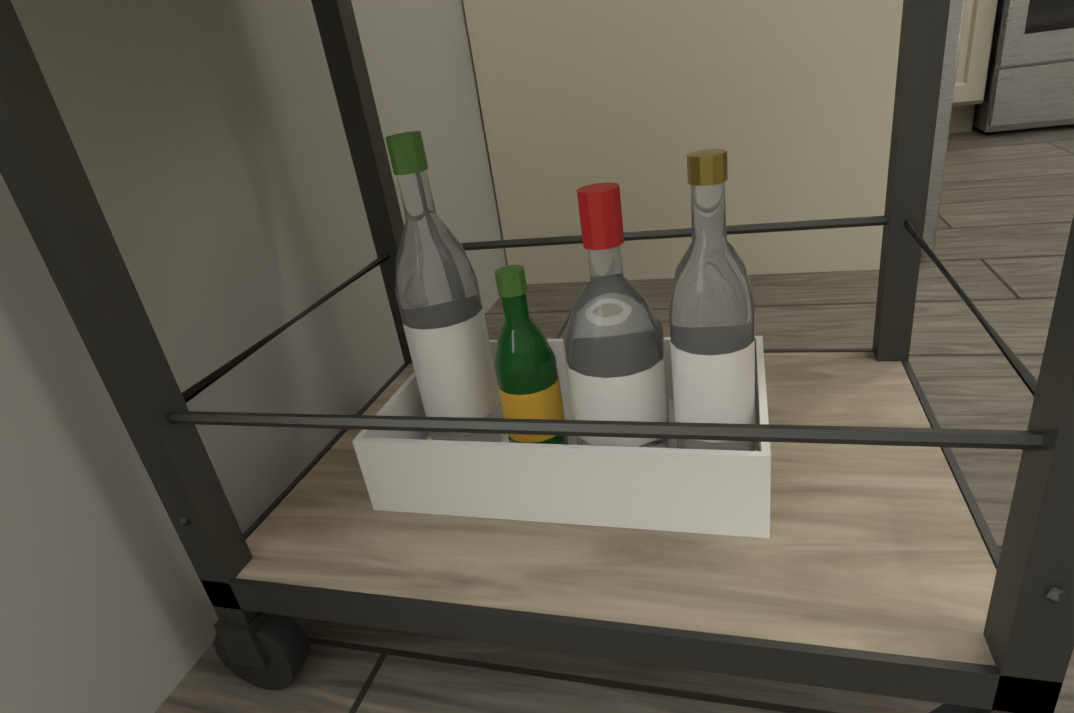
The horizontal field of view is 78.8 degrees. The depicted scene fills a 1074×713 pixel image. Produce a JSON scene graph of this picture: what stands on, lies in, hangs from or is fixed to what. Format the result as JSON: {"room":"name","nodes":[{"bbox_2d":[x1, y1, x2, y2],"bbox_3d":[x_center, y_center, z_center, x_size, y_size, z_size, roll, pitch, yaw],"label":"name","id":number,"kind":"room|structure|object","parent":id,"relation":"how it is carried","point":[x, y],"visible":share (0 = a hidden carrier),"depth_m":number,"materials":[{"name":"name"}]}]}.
{"room":"kitchen","nodes":[
{"label":"kitchen","id":0,"kind":"room"},
{"bbox_2d":[0,0,507,712],"bbox_3d":[-0.238,-1.348,1.181,0.120,2.440,3.300,0,27,17],"label":"wall","id":1,"kind":"structure","parent":0,"point":[210,142],"depth_m":0.63,"materials":[{"name":"grey paint"}]},
{"bbox_2d":[155,126,1073,712],"bbox_3d":[3.333,-0.711,1.589,12.700,0.060,9.900,0,27,17],"label":"floor","id":2,"kind":"structure","parent":0,"point":[1005,216],"depth_m":0.86,"materials":[{"name":"brown wood"}]},
{"bbox_2d":[0,0,1073,712],"bbox_3d":[-0.002,-0.160,0.519,0.699,0.826,0.442,0,27,17],"label":"bar cart","id":3,"kind":"object","parent":2,"relation":"on","point":[878,562],"visible":0.81,"depth_m":0.48,"materials":[{"name":"grey metal"}]},
{"bbox_2d":[352,336,770,537],"bbox_3d":[0.035,0.060,0.613,0.340,0.075,0.200,0,27,17],"label":"caddy","id":4,"kind":"object","parent":3,"relation":"on","point":[673,487],"visible":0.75,"depth_m":0.53,"materials":[{"name":"white"}]},
{"bbox_2d":[385,131,504,441],"bbox_3d":[-0.089,-0.050,0.605,0.075,0.300,0.077,0,27,17],"label":"bottle","id":5,"kind":"object","parent":4,"relation":"in","point":[437,293],"visible":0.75,"depth_m":0.58,"materials":[{"name":"white"}]},
{"bbox_2d":[494,265,567,444],"bbox_3d":[-0.010,0.010,0.589,0.055,0.185,0.057,0,27,17],"label":"bottle","id":6,"kind":"object","parent":4,"relation":"in","point":[526,371],"visible":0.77,"depth_m":0.57,"materials":[{"name":"green glass"}]},
{"bbox_2d":[563,182,669,447],"bbox_3d":[0.065,-0.022,0.560,0.085,0.245,0.087,0,27,17],"label":"bottle","id":7,"kind":"object","parent":4,"relation":"in","point":[614,348],"visible":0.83,"depth_m":0.53,"materials":[{"name":"white"}]},
{"bbox_2d":[669,149,754,450],"bbox_3d":[0.140,-0.027,0.523,0.065,0.265,0.067,0,27,17],"label":"bottle","id":8,"kind":"object","parent":4,"relation":"in","point":[711,318],"visible":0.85,"depth_m":0.50,"materials":[{"name":"white"}]},
{"bbox_2d":[463,0,902,283],"bbox_3d":[0.283,-1.583,1.141,0.893,2.745,1.069,0,27,17],"label":"panel","id":9,"kind":"object","parent":2,"relation":"on","point":[787,106],"visible":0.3,"depth_m":1.25,"materials":[{"name":"beige paint"}]},
{"bbox_2d":[921,0,964,250],"bbox_3d":[0.379,-1.202,1.387,0.912,1.803,0.895,0,27,17],"label":"fridge","id":10,"kind":"object","parent":2,"relation":"on","point":[953,36],"visible":0.1,"depth_m":1.17,"materials":[{"name":"silver metal"}]},
{"bbox_2d":[949,0,997,132],"bbox_3d":[1.928,-1.256,2.098,2.222,0.872,0.639,0,27,17],"label":"base cabinet","id":11,"kind":"object","parent":2,"relation":"on","point":[979,16],"visible":0.27,"depth_m":2.10,"materials":[{"name":"beige wood"}]},
{"bbox_2d":[972,0,1073,132],"bbox_3d":[1.842,-1.405,2.000,0.790,1.245,0.697,0,27,17],"label":"range","id":12,"kind":"object","parent":2,"relation":"on","point":[1030,80],"visible":0.81,"depth_m":2.04,"materials":[{"name":"silver metal"}]}
]}

